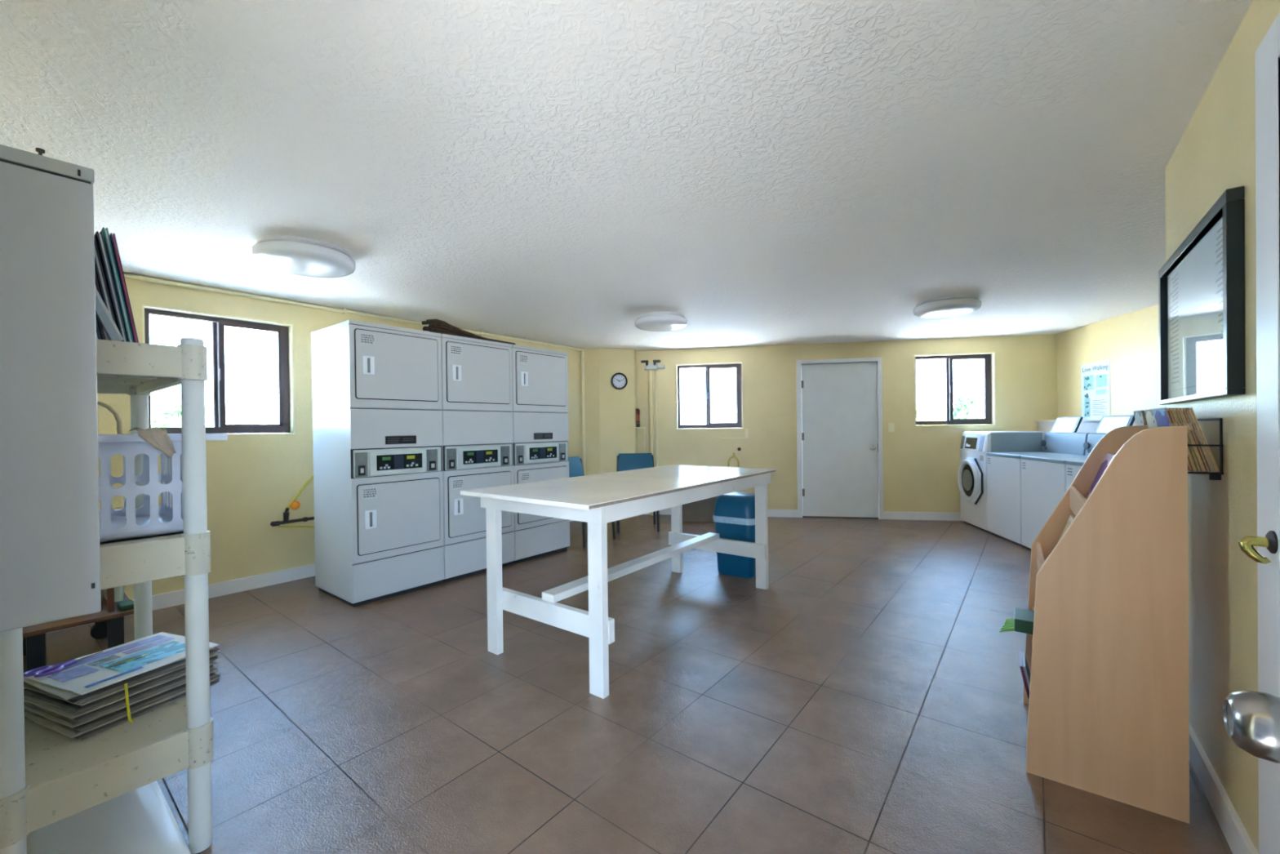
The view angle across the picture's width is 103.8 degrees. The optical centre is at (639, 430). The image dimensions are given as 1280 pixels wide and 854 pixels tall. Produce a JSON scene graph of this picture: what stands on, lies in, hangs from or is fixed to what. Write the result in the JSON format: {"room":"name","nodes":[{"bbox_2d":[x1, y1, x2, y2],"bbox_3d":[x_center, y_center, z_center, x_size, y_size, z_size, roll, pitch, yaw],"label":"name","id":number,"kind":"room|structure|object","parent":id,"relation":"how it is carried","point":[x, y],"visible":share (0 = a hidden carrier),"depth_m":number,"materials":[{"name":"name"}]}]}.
{"room":"laundry","nodes":[
{"label":"laundry","id":0,"kind":"room"},
{"bbox_2d":[97,272,582,599],"bbox_3d":[-2.232,0.066,5.135,0.200,2.312,5.835,0,0,38],"label":"wall","id":1,"kind":"structure","parent":0,"point":[251,480],"depth_m":3.97,"materials":[{"name":"yellow paint"}]},
{"bbox_2d":[142,304,294,435],"bbox_3d":[-3.224,-0.419,3.873,0.198,0.910,0.895,0,0,38],"label":"window","id":2,"kind":"structure","parent":1,"relation":"in","point":[286,425],"depth_m":3.89,"materials":[{"name":"brown metal"}]},
{"bbox_2d":[270,475,314,528],"bbox_3d":[-2.804,0.581,4.135,0.126,0.500,0.402,0,0,38],"label":"gas pipe","id":3,"kind":"object","parent":1,"relation":"attached to","point":[294,504],"visible":0.84,"depth_m":4.07,"materials":[{"name":"metal"}]},
{"bbox_2d":[45,520,573,633],"bbox_3d":[-2.273,1.173,4.896,0.016,0.100,4.980,0,0,38],"label":"baseboard","id":4,"kind":"structure","parent":1,"relation":"attached to","point":[160,601],"depth_m":3.87,"materials":[{"name":"white paint"}]},
{"bbox_2d":[123,272,583,351],"bbox_3d":[-2.298,-1.067,4.862,0.045,0.042,4.950,0,0,38],"label":"ceiling pipe","id":5,"kind":"object","parent":1,"relation":"attached to","point":[344,310],"visible":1,"depth_m":4.18,"materials":[{"name":"beige paint"}]},
{"bbox_2d":[581,351,585,475],"bbox_3d":[-0.762,0.060,6.801,0.040,2.268,0.039,0,0,38],"label":"pipe","id":6,"kind":"object","parent":1,"relation":"attached to","point":[582,352],"visible":0.66,"depth_m":6.78,"materials":[{"name":"metal"}]},
{"bbox_2d":[583,347,637,475],"bbox_3d":[-0.401,0.033,7.031,0.684,2.312,0.442,-1,0,9],"label":"wall","id":7,"kind":"structure","parent":0,"point":[611,430],"depth_m":6.86,"materials":[{"name":"yellow paint"}]},
{"bbox_2d":[610,372,627,389],"bbox_3d":[-0.284,-0.678,6.880,0.230,0.230,0.037,-1,0,-14],"label":"wall clock","id":8,"kind":"object","parent":7,"relation":"attached to","point":[619,380],"visible":1,"depth_m":6.88,"materials":[{"name":"black plastic"}]},
{"bbox_2d":[0,0,1253,351],"bbox_3d":[1.681,-1.204,3.801,8.121,0.150,8.588,0,0,38],"label":"ceiling","id":9,"kind":"structure","parent":0,"point":[562,172],"depth_m":1.94,"materials":[{"name":"white"}]},
{"bbox_2d":[251,235,355,277],"bbox_3d":[-2.004,-1.024,3.014,0.516,0.114,0.516,0,0,38],"label":"ceiling light","id":10,"kind":"object","parent":9,"relation":"attached to","point":[297,255],"visible":1,"depth_m":2.87,"materials":[{"name":"white"}]},
{"bbox_2d":[635,311,687,331],"bbox_3d":[0.206,-1.062,4.953,0.516,0.114,0.516,0,0,38],"label":"ceiling light","id":11,"kind":"object","parent":9,"relation":"attached to","point":[654,321],"visible":1,"depth_m":4.78,"materials":[{"name":"white"}]},
{"bbox_2d":[913,294,981,318],"bbox_3d":[2.720,-1.089,4.458,0.516,0.114,0.516,0,0,38],"label":"ceiling light","id":12,"kind":"object","parent":9,"relation":"attached to","point":[946,306],"visible":1,"depth_m":4.30,"materials":[{"name":"white"}]},
{"bbox_2d":[22,514,1232,853],"bbox_3d":[1.710,1.242,3.816,8.121,0.120,8.588,0,0,38],"label":"floor","id":13,"kind":"structure","parent":0,"point":[868,699],"depth_m":2.15,"materials":[{"name":"brown tile"}]},
{"bbox_2d":[22,589,133,672],"bbox_3d":[-3.090,1.104,2.743,0.700,0.284,0.415,0,0,38],"label":"table","id":14,"kind":"object","parent":13,"relation":"on","point":[110,625],"visible":0.44,"depth_m":2.57,"materials":[{"name":"brown wood"}]},
{"bbox_2d":[106,587,114,612],"bbox_3d":[-2.810,0.818,2.664,0.040,0.280,0.024,0,0,38],"label":"wooden post","id":15,"kind":"object","parent":14,"relation":"on","point":[110,592],"visible":0.44,"depth_m":2.65,"materials":[{"name":"brown wood"}]},
{"bbox_2d":[0,337,213,853],"bbox_3d":[-1.777,0.485,1.627,0.976,1.504,0.417,0,0,38],"label":"shelf unit","id":16,"kind":"object","parent":13,"relation":"on","point":[47,776],"visible":0.59,"depth_m":1.42,"materials":[{"name":"beige plastic"}]},
{"bbox_2d":[94,271,110,340],"bbox_3d":[-1.576,-0.396,1.436,0.240,0.317,0.070,0,0,38],"label":"folder","id":17,"kind":"object","parent":16,"relation":"on","point":[104,335],"visible":0.02,"depth_m":1.37,"materials":[{"name":"grey"}]},
{"bbox_2d":[94,238,115,324],"bbox_3d":[-1.569,-0.395,1.455,0.240,0.313,0.062,0,0,38],"label":"folder","id":18,"kind":"object","parent":16,"relation":"on","point":[98,267],"visible":0.08,"depth_m":1.38,"materials":[{"name":"grey"}]},
{"bbox_2d":[95,287,123,341],"bbox_3d":[-1.462,-0.319,1.364,0.024,0.159,0.079,0,0,38],"label":"ring binder","id":19,"kind":"object","parent":16,"relation":"on","point":[102,313],"visible":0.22,"depth_m":1.36,"materials":[{"name":"grey"}]},
{"bbox_2d":[94,231,128,342],"bbox_3d":[-1.550,-0.390,1.460,0.240,0.304,0.057,0,0,38],"label":"folder","id":20,"kind":"object","parent":16,"relation":"on","point":[99,237],"visible":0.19,"depth_m":1.39,"materials":[{"name":"grey"}]},
{"bbox_2d":[100,226,133,342],"bbox_3d":[-1.547,-0.399,1.474,0.240,0.320,0.057,0,0,38],"label":"folder","id":21,"kind":"object","parent":16,"relation":"on","point":[105,233],"visible":0.17,"depth_m":1.40,"materials":[{"name":"grey"}]},
{"bbox_2d":[24,682,217,739],"bbox_3d":[-1.672,0.875,1.638,0.327,0.006,0.339,-1,0,21],"label":"newspaper","id":22,"kind":"object","parent":16,"relation":"on","point":[86,737],"visible":0.15,"depth_m":1.53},
{"bbox_2d":[75,680,219,739],"bbox_3d":[-1.669,0.871,1.637,0.321,0.006,0.348,-1,0,22],"label":"newspaper","id":23,"kind":"object","parent":22,"relation":"on","point":[79,737],"visible":0.1,"depth_m":1.53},
{"bbox_2d":[80,680,217,735],"bbox_3d":[-1.679,0.867,1.643,0.332,0.006,0.340,-1,0,21],"label":"newspaper","id":24,"kind":"object","parent":23,"relation":"on","point":[216,680],"visible":0.13,"depth_m":1.51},
{"bbox_2d":[73,677,220,737],"bbox_3d":[-1.673,0.862,1.638,0.328,0.006,0.360,-1,0,22],"label":"newspaper","id":25,"kind":"object","parent":24,"relation":"on","point":[219,677],"visible":0.16,"depth_m":1.55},
{"bbox_2d":[24,677,218,737],"bbox_3d":[-1.677,0.858,1.632,0.337,0.006,0.360,-1,0,22],"label":"newspaper","id":26,"kind":"object","parent":25,"relation":"on","point":[40,721],"visible":0.18,"depth_m":1.47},
{"bbox_2d":[23,674,221,733],"bbox_3d":[-1.671,0.853,1.640,0.325,0.006,0.358,-1,0,22],"label":"newspaper","id":27,"kind":"object","parent":26,"relation":"on","point":[74,731],"visible":0.13,"depth_m":1.50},
{"bbox_2d":[23,671,221,730],"bbox_3d":[-1.679,0.849,1.646,0.338,0.006,0.354,-1,0,20],"label":"newspaper","id":28,"kind":"object","parent":27,"relation":"on","point":[218,673],"visible":0.1,"depth_m":1.52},
{"bbox_2d":[29,672,217,730],"bbox_3d":[-1.671,0.845,1.635,0.331,0.006,0.342,-1,0,22],"label":"newspaper","id":29,"kind":"object","parent":28,"relation":"on","point":[117,714],"visible":0.18,"depth_m":1.51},
{"bbox_2d":[72,672,216,729],"bbox_3d":[-1.674,0.840,1.632,0.335,0.006,0.339,-1,0,22],"label":"newspaper","id":30,"kind":"object","parent":29,"relation":"on","point":[213,673],"visible":0.16,"depth_m":1.53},
{"bbox_2d":[74,671,214,728],"bbox_3d":[-1.681,0.836,1.632,0.327,0.006,0.343,-1,0,22],"label":"newspaper","id":31,"kind":"object","parent":30,"relation":"on","point":[213,672],"visible":0.11,"depth_m":1.53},
{"bbox_2d":[23,670,217,728],"bbox_3d":[-1.676,0.831,1.632,0.326,0.006,0.358,-1,0,22],"label":"newspaper","id":32,"kind":"object","parent":31,"relation":"on","point":[54,719],"visible":0.18,"depth_m":1.48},
{"bbox_2d":[23,667,217,725],"bbox_3d":[-1.673,0.827,1.633,0.322,0.006,0.356,-1,0,22],"label":"newspaper","id":33,"kind":"object","parent":32,"relation":"on","point":[49,713],"visible":0.17,"depth_m":1.48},
{"bbox_2d":[24,665,217,722],"bbox_3d":[-1.675,0.823,1.638,0.332,0.006,0.348,-1,0,20],"label":"newspaper","id":34,"kind":"object","parent":33,"relation":"on","point":[214,666],"visible":0.14,"depth_m":1.52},
{"bbox_2d":[23,666,214,721],"bbox_3d":[-1.680,0.818,1.630,0.337,0.006,0.337,-1,0,21],"label":"newspaper","id":35,"kind":"object","parent":34,"relation":"on","point":[211,668],"visible":0.16,"depth_m":1.50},
{"bbox_2d":[73,664,213,719],"bbox_3d":[-1.678,0.814,1.633,0.318,0.006,0.342,-1,0,21],"label":"newspaper","id":36,"kind":"object","parent":35,"relation":"on","point":[184,676],"visible":0.15,"depth_m":1.54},
{"bbox_3d":[-1.686,0.809,1.636,0.321,0.006,0.358,-1,0,21],"label":"newspaper","id":37,"kind":"object","parent":36,"relation":"on","visible":0},
{"bbox_2d":[23,662,217,718],"bbox_3d":[-1.680,0.805,1.630,0.330,0.006,0.356,-1,0,21],"label":"newspaper","id":38,"kind":"object","parent":37,"relation":"on","point":[26,699],"visible":0.17,"depth_m":1.48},
{"bbox_2d":[39,661,213,715],"bbox_3d":[-1.682,0.801,1.634,0.320,0.006,0.342,-1,0,22],"label":"newspaper","id":39,"kind":"object","parent":38,"relation":"on","point":[184,672],"visible":0.12,"depth_m":1.52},
{"bbox_2d":[30,658,216,713],"bbox_3d":[-1.684,0.796,1.639,0.320,0.006,0.353,-1,0,21],"label":"newspaper","id":40,"kind":"object","parent":39,"relation":"on","point":[73,712],"visible":0.13,"depth_m":1.45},
{"bbox_2d":[23,656,218,711],"bbox_3d":[-1.675,0.792,1.635,0.320,0.006,0.358,-1,0,20],"label":"newspaper","id":41,"kind":"object","parent":40,"relation":"on","point":[25,693],"visible":0.18,"depth_m":1.48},
{"bbox_2d":[23,656,217,710],"bbox_3d":[-1.672,0.787,1.634,0.321,0.006,0.347,-1,0,21],"label":"newspaper","id":42,"kind":"object","parent":41,"relation":"on","point":[74,706],"visible":0.2,"depth_m":1.49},
{"bbox_2d":[75,655,217,706],"bbox_3d":[-1.676,0.783,1.643,0.331,0.006,0.338,-1,0,21],"label":"newspaper","id":43,"kind":"object","parent":42,"relation":"on","point":[214,656],"visible":0.11,"depth_m":1.54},
{"bbox_2d":[74,652,219,705],"bbox_3d":[-1.677,0.778,1.643,0.331,0.006,0.349,-1,0,21],"label":"newspaper","id":44,"kind":"object","parent":43,"relation":"on","point":[216,653],"visible":0.12,"depth_m":1.54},
{"bbox_2d":[32,663,185,704],"bbox_3d":[-1.683,0.774,1.633,0.319,0.006,0.337,-1,0,20],"label":"newspaper","id":45,"kind":"object","parent":44,"relation":"on","point":[184,664],"visible":0.12,"depth_m":1.50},
{"bbox_2d":[75,649,220,703],"bbox_3d":[-1.678,0.770,1.645,0.330,0.006,0.359,-1,0,22],"label":"newspaper","id":46,"kind":"object","parent":45,"relation":"on","point":[218,651],"visible":0.16,"depth_m":1.56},
{"bbox_2d":[23,650,217,703],"bbox_3d":[-1.677,0.765,1.631,0.321,0.006,0.357,-1,0,21],"label":"newspaper","id":47,"kind":"object","parent":46,"relation":"on","point":[26,685],"visible":0.14,"depth_m":1.49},
{"bbox_2d":[75,648,218,700],"bbox_3d":[-1.678,0.761,1.639,0.331,0.006,0.350,-1,0,22],"label":"newspaper","id":48,"kind":"object","parent":47,"relation":"on","point":[214,649],"visible":0.16,"depth_m":1.52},
{"bbox_2d":[71,649,212,699],"bbox_3d":[-1.681,0.757,1.632,0.332,0.006,0.338,-1,0,23],"label":"newspaper","id":49,"kind":"object","parent":48,"relation":"on","point":[184,660],"visible":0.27,"depth_m":1.53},
{"bbox_2d":[23,647,214,700],"bbox_3d":[-1.681,0.752,1.632,0.321,0.006,0.359,-1,0,23],"label":"newspaper","id":50,"kind":"object","parent":49,"relation":"on","point":[66,695],"visible":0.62,"depth_m":1.46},
{"bbox_2d":[24,631,219,694],"bbox_3d":[-1.678,0.747,1.643,0.335,0.006,0.349,-1,0,20],"label":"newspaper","id":51,"kind":"object","parent":50,"relation":"on","point":[86,675],"visible":0.88,"depth_m":1.60,"materials":[{"name":"paper"}]},
{"bbox_2d":[23,650,102,677],"bbox_3d":[-1.824,0.741,1.598,0.081,0.012,0.178,-1,0,14],"label":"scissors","id":52,"kind":"object","parent":51,"relation":"on","point":[55,668],"visible":0.98,"depth_m":1.56,"materials":[{"name":"purple plastic"}]},
{"bbox_2d":[87,654,121,666],"bbox_3d":[-1.738,0.746,1.630,0.045,0.001,0.065,-1,0,20],"label":"photo","id":53,"kind":"object","parent":51,"relation":"on","point":[109,658],"depth_m":1.63},
{"bbox_2d":[98,640,185,671],"bbox_3d":[-1.621,0.744,1.662,0.135,0.001,0.195,-1,0,20],"label":"picture","id":54,"kind":"object","parent":51,"relation":"on","point":[162,651],"depth_m":1.65},
{"bbox_2d":[109,232,138,342],"bbox_3d":[-1.543,-0.394,1.488,0.240,0.310,0.054,0,0,38],"label":"folder","id":55,"kind":"object","parent":16,"relation":"on","point":[113,238],"visible":0.17,"depth_m":1.41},
{"bbox_2d":[97,433,227,543],"bbox_3d":[-1.646,0.162,1.578,0.556,0.300,0.438,0,0,38],"label":"laundry basket","id":56,"kind":"object","parent":16,"relation":"on","point":[152,519],"visible":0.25,"depth_m":1.46,"materials":[{"name":"plastic"}]},
{"bbox_2d":[97,400,122,434],"bbox_3d":[-1.855,-0.047,1.687,0.012,0.120,0.161,0,0,38],"label":"hoop","id":57,"kind":"object","parent":56,"relation":"on","point":[108,407],"visible":0.48,"depth_m":1.74},
{"bbox_2d":[128,426,176,457],"bbox_3d":[-1.448,0.035,1.492,0.164,0.090,0.079,0,0,38],"label":"cloth","id":58,"kind":"object","parent":56,"relation":"hanging from","point":[157,437],"visible":1,"depth_m":1.45,"materials":[{"name":"fabric"}]},
{"bbox_2d":[26,780,191,853],"bbox_3d":[-1.563,1.211,1.466,0.622,0.048,0.297,0,0,38],"label":"board","id":59,"kind":"object","parent":13,"relation":"on","point":[140,820],"visible":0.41,"depth_m":1.52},
{"bbox_2d":[311,320,444,606],"bbox_3d":[-2.039,0.230,3.932,0.700,1.992,0.683,0,0,38],"label":"dryer","id":60,"kind":"object","parent":13,"relation":"on","point":[377,412],"visible":1,"depth_m":3.68,"materials":[{"name":"white metal"}]},
{"bbox_2d":[440,333,515,582],"bbox_3d":[-1.614,0.222,4.474,0.700,1.992,0.683,0,0,38],"label":"dryer","id":61,"kind":"object","parent":13,"relation":"on","point":[477,374],"visible":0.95,"depth_m":4.21,"materials":[{"name":"white metal"}]},
{"bbox_2d":[422,319,515,344],"bbox_3d":[-1.484,-0.842,4.383,0.172,0.124,0.894,0,0,35],"label":"frond","id":62,"kind":"object","parent":61,"relation":"on","point":[437,326],"visible":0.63,"depth_m":4.17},
{"bbox_2d":[511,344,569,563],"bbox_3d":[-1.189,0.214,5.017,0.700,1.992,0.683,0,0,38],"label":"dryer","id":63,"kind":"object","parent":13,"relation":"on","point":[540,432],"visible":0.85,"depth_m":4.77,"materials":[{"name":"white metal"}]},
{"bbox_2d":[568,456,615,546],"bbox_3d":[-0.632,0.751,5.522,0.534,0.901,0.504,0,0,38],"label":"chair","id":64,"kind":"object","parent":13,"relation":"on","point":[575,466],"visible":0.13,"depth_m":5.70,"materials":[{"name":"teal plastic"}]},
{"bbox_2d":[460,464,776,698],"bbox_3d":[0.040,0.757,3.280,0.938,0.896,2.110,0,0,37],"label":"work table","id":65,"kind":"object","parent":13,"relation":"on","point":[598,500],"visible":1,"depth_m":2.73,"materials":[{"name":"white paint"}]},
{"bbox_2d":[616,453,659,533],"bbox_3d":[-0.039,0.740,6.137,0.504,0.901,0.534,-1,0,-4],"label":"chair","id":66,"kind":"object","parent":13,"relation":"on","point":[625,461],"visible":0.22,"depth_m":6.34,"materials":[{"name":"teal plastic"}]},
{"bbox_2d":[681,496,717,521],"bbox_3d":[0.777,0.984,6.654,0.566,0.385,0.332,-1,0,7],"label":"storage box","id":67,"kind":"object","parent":13,"relation":"on","point":[702,510],"visible":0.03,"depth_m":6.49,"materials":[{"name":"grey plastic"}]},
{"bbox_2d":[712,492,755,577],"bbox_3d":[0.840,0.860,4.232,0.374,0.660,0.349,0,0,34],"label":"trash bin","id":68,"kind":"object","parent":13,"relation":"on","point":[734,513],"visible":0.66,"depth_m":4.09,"materials":[{"name":"blue plastic"}]},
{"bbox_2d":[957,431,1046,531],"bbox_3d":[4.230,0.575,5.943,0.666,1.130,0.679,-1,0,11],"label":"washer","id":69,"kind":"object","parent":13,"relation":"on","point":[975,445],"visible":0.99,"depth_m":5.79,"materials":[{"name":"white metal"}]},
{"bbox_2d":[986,416,1089,546],"bbox_3d":[4.177,0.502,5.257,0.698,1.284,0.687,-1,0,11],"label":"washer","id":70,"kind":"object","parent":13,"relation":"on","point":[1003,468],"visible":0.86,"depth_m":5.25,"materials":[{"name":"white metal"}]},
{"bbox_2d":[1065,460,1085,491],"bbox_3d":[3.902,0.593,3.905,0.664,1.125,0.687,-1,0,11],"label":"washer","id":71,"kind":"object","parent":13,"relation":"on","point":[1073,468],"visible":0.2,"depth_m":4.21,"materials":[{"name":"white metal"}]},
{"bbox_2d":[1020,414,1135,549],"bbox_3d":[4.048,0.508,4.579,0.698,1.284,0.687,-1,0,11],"label":"washer","id":72,"kind":"object","parent":13,"relation":"on","point":[1043,477],"visible":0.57,"depth_m":4.68,"materials":[{"name":"white metal"}]},
{"bbox_2d":[1023,425,1189,823],"bbox_3d":[1.674,0.589,1.867,0.394,1.211,0.560,0,0,37],"label":"magazine rack","id":73,"kind":"object","parent":13,"relation":"on","point":[1107,649],"visible":0.98,"depth_m":1.62,"materials":[{"name":"brown wood"}]},
{"bbox_2d":[999,607,1034,634],"bbox_3d":[1.508,0.758,1.986,0.141,0.068,0.150,0,0,37],"label":"booklet","id":74,"kind":"object","parent":73,"relation":"in","point":[1023,621],"visible":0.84,"depth_m":1.95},
{"bbox_2d":[1019,651,1030,697],"bbox_3d":[1.537,0.970,1.999,0.042,0.119,0.160,0,0,37],"label":"booklet","id":75,"kind":"object","parent":73,"relation":"in","point":[1025,672],"visible":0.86,"depth_m":1.94,"materials":[{"name":"grey"}]},
{"bbox_2d":[1085,453,1115,499],"bbox_3d":[1.800,0.198,1.967,0.081,0.215,0.200,0,0,37],"label":"magazine","id":76,"kind":"object","parent":73,"relation":"on","point":[1108,458],"visible":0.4,"depth_m":1.99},
{"bbox_2d":[635,333,1057,512],"bbox_3d":[2.310,0.002,6.782,6.140,2.312,0.200,-1,0,11],"label":"wall","id":77,"kind":"structure","parent":0,"point":[922,464],"depth_m":6.51,"materials":[{"name":"yellow paint"}]},
{"bbox_2d":[640,360,664,515],"bbox_3d":[0.193,0.102,7.022,0.320,2.160,0.125,-1,0,11],"label":"riser pipe","id":78,"kind":"object","parent":77,"relation":"attached to","point":[650,367],"visible":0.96,"depth_m":7.01,"materials":[{"name":"metal"}]},
{"bbox_2d":[675,361,742,429],"bbox_3d":[0.974,-0.478,7.034,0.910,0.910,0.198,-1,0,11],"label":"window","id":79,"kind":"structure","parent":77,"relation":"in","point":[738,366],"depth_m":7.00,"materials":[{"name":"brown metal"}]},
{"bbox_2d":[644,507,797,517],"bbox_3d":[0.822,1.124,6.965,2.624,0.100,0.016,-1,0,11],"label":"baseboard","id":80,"kind":"structure","parent":77,"relation":"attached to","point":[771,513],"depth_m":6.76,"materials":[{"name":"white paint"}]},
{"bbox_2d":[795,356,883,519],"bbox_3d":[2.631,0.105,6.663,1.065,2.100,0.173,-1,0,11],"label":"door","id":81,"kind":"structure","parent":77,"relation":"in","point":[840,460],"depth_m":6.64,"materials":[{"name":"white paint"}]},
{"bbox_2d":[883,511,962,520],"bbox_3d":[4.139,1.089,6.331,2.001,0.100,0.016,-1,0,11],"label":"baseboard","id":82,"kind":"structure","parent":77,"relation":"attached to","point":[886,514],"depth_m":6.42,"materials":[{"name":"white paint"}]},
{"bbox_2d":[914,351,995,426],"bbox_3d":[3.998,-0.520,6.455,0.930,0.910,0.198,-1,0,11],"label":"window","id":83,"kind":"structure","parent":77,"relation":"in","point":[989,419],"depth_m":6.39,"materials":[{"name":"brown metal"}]},
{"bbox_2d":[1057,304,1166,417],"bbox_3d":[4.665,-0.006,3.282,0.200,2.312,5.790,-1,0,11],"label":"wall","id":84,"kind":"structure","parent":0,"point":[1130,341],"depth_m":5.15,"materials":[{"name":"yellow paint"}]},
{"bbox_2d":[1038,420,1136,432],"bbox_3d":[4.638,0.528,4.202,0.210,1.235,4.000,-1,0,11],"label":"ledge","id":85,"kind":"object","parent":84,"relation":"attached to","point":[1085,426],"visible":0.11,"depth_m":5.39,"materials":[{"name":"paint"}]},
{"bbox_2d":[1080,360,1110,419],"bbox_3d":[4.977,-0.429,5.494,0.004,0.635,0.440,-1,0,11],"label":"poster","id":86,"kind":"object","parent":84,"relation":"attached to","point":[1095,378],"visible":1,"depth_m":5.48,"materials":[{"name":"paper"}]},
{"bbox_2d":[1084,375,1102,415],"bbox_3d":[4.983,-0.382,5.528,0.001,0.435,0.280,-1,0,11],"label":"print","id":87,"kind":"object","parent":86,"relation":"attached to","point":[1086,395],"depth_m":5.61},
{"bbox_2d":[1165,0,1279,853],"bbox_3d":[1.298,0.049,0.799,0.150,2.312,3.356,0,0,38],"label":"wall","id":88,"kind":"structure","parent":0,"point":[1215,153],"depth_m":1.50,"materials":[{"name":"yellow paint"}]},
{"bbox_2d":[1158,186,1245,404],"bbox_3d":[1.915,-0.386,1.740,0.034,0.564,0.946,0,0,38],"label":"picture frame","id":89,"kind":"object","parent":88,"relation":"attached to","point":[1202,285],"visible":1,"depth_m":1.60,"materials":[{"name":"grey"}]},
{"bbox_2d":[1167,216,1224,399],"bbox_3d":[1.922,-0.381,1.735,0.008,0.534,0.906,0,0,38],"label":"print","id":90,"kind":"object","parent":89,"relation":"attached to","point":[1195,350],"depth_m":1.71,"materials":[{"name":"grey"}]},
{"bbox_2d":[1187,417,1223,479],"bbox_3d":[1.975,0.051,1.859,0.086,0.188,0.807,0,0,38],"label":"wire rack","id":91,"kind":"object","parent":88,"relation":"attached to","point":[1212,476],"visible":0.25,"depth_m":1.52,"materials":[{"name":"black"}]},
{"bbox_2d":[1151,407,1188,471],"bbox_3d":[1.748,0.026,1.659,0.053,0.201,0.200,0,0,38],"label":"magazine","id":92,"kind":"object","parent":91,"relation":"in","point":[1162,415],"visible":0.4,"depth_m":1.65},
{"bbox_2d":[1173,407,1201,471],"bbox_3d":[1.768,0.026,1.643,0.057,0.200,0.200,0,0,38],"label":"magazine","id":93,"kind":"object","parent":91,"relation":"in","point":[1192,451],"visible":0.27,"depth_m":1.56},
{"bbox_2d":[1177,407,1205,471],"bbox_3d":[1.775,0.026,1.638,0.058,0.200,0.200,0,0,38],"label":"magazine","id":94,"kind":"object","parent":91,"relation":"in","point":[1189,434],"visible":0.29,"depth_m":1.56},
{"bbox_2d":[1182,407,1210,471],"bbox_3d":[1.782,0.026,1.632,0.060,0.200,0.200,0,0,38],"label":"magazine","id":95,"kind":"object","parent":91,"relation":"in","point":[1194,437],"visible":0.29,"depth_m":1.55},
{"bbox_2d":[1185,407,1214,471],"bbox_3d":[1.788,0.026,1.627,0.061,0.199,0.200,0,0,38],"label":"magazine","id":96,"kind":"object","parent":91,"relation":"in","point":[1200,441],"visible":0.29,"depth_m":1.55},
{"bbox_2d":[1188,407,1219,472],"bbox_3d":[1.795,0.027,1.622,0.062,0.199,0.200,0,0,38],"label":"magazine","id":97,"kind":"object","parent":91,"relation":"in","point":[1202,435],"visible":0.29,"depth_m":1.54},
{"bbox_2d":[1189,722,1257,853],"bbox_3d":[1.909,1.143,1.705,0.016,0.100,1.201,0,0,38],"label":"baseboard","id":98,"kind":"structure","parent":88,"relation":"attached to","point":[1239,842],"depth_m":1.53,"materials":[{"name":"white paint"}]},
{"bbox_2d":[1255,11,1279,853],"bbox_3d":[1.236,0.144,0.753,0.152,2.125,1.105,0,0,38],"label":"door","id":99,"kind":"structure","parent":88,"relation":"in","point":[1268,53],"depth_m":1.17,"materials":[{"name":"white paint"}]},
{"bbox_2d":[1222,689,1279,763],"bbox_3d":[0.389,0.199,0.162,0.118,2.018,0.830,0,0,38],"label":"door knob","id":100,"kind":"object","parent":99,"relation":"attached to","point":[1251,718],"depth_m":0.46,"materials":[{"name":"silver metal"}]},
{"bbox_2d":[1237,530,1278,564],"bbox_3d":[1.429,0.267,1.166,0.054,0.076,0.052,0,0,38],"label":"deadbolt thumb turn","id":101,"kind":"object","parent":99,"relation":"attached to","point":[1246,544],"visible":1,"depth_m":1.16,"materials":[{"name":"metal"}]},
{"bbox_3d":[-1.796,0.083,1.249,5.277,2.312,0.150,0,0,38],"label":"wall","id":102,"kind":"structure","parent":0,"visible":0},
{"bbox_2d":[0,144,101,631],"bbox_3d":[-1.339,-0.084,1.094,0.564,0.889,0.170,0,0,38],"label":"upper cabinet","id":103,"kind":"object","parent":102,"relation":"attached to","point":[50,549],"visible":1,"depth_m":0.94,"materials":[{"name":"grey paint"}]},
{"label":"outside","id":104,"kind":"structure","parent":0,"visible":0},
{"bbox_3d":[1.392,1.653,17.986,100.000,0.100,110.000,0,0,38],"label":"ground","id":105,"kind":"structure","parent":104,"visible":0},
{"bbox_2d":[151,402,213,427],"bbox_3d":[-10.904,0.546,11.983,1.780,2.476,1.685,0,0,38],"label":"bush","id":106,"kind":"object","parent":105,"relation":"on","point":[174,420],"visible":0.16,"depth_m":11.67,"materials":[{"name":"green plant"}]},
{"bbox_2d":[151,379,278,433],"bbox_3d":[-17.366,-0.215,23.242,6.800,4.020,6.800,0,0,38],"label":"house","id":107,"kind":"structure","parent":105,"relation":"on","point":[258,401],"depth_m":20.28,"materials":[{"name":"grey"}]},
{"bbox_2d":[680,402,737,428],"bbox_3d":[3.206,0.015,29.241,7.800,3.000,5.800,-1,0,8],"label":"house","id":108,"kind":"structure","parent":105,"relation":"on","point":[692,413],"depth_m":26.30,"materials":[{"name":"grey"}]},
{"bbox_2d":[918,392,955,425],"bbox_3d":[12.434,-0.052,20.774,1.935,3.014,1.880,0,0,38],"label":"tree","id":109,"kind":"object","parent":105,"relation":"on","point":[938,402],"visible":0.36,"depth_m":20.59,"materials":[{"name":"green plant"}]},
{"bbox_2d":[945,394,977,418],"bbox_3d":[12.265,0.044,19.007,1.544,2.845,1.477,0,0,38],"label":"tree","id":110,"kind":"object","parent":105,"relation":"on","point":[964,405],"visible":0.29,"depth_m":18.80,"materials":[{"name":"green plant"}]},
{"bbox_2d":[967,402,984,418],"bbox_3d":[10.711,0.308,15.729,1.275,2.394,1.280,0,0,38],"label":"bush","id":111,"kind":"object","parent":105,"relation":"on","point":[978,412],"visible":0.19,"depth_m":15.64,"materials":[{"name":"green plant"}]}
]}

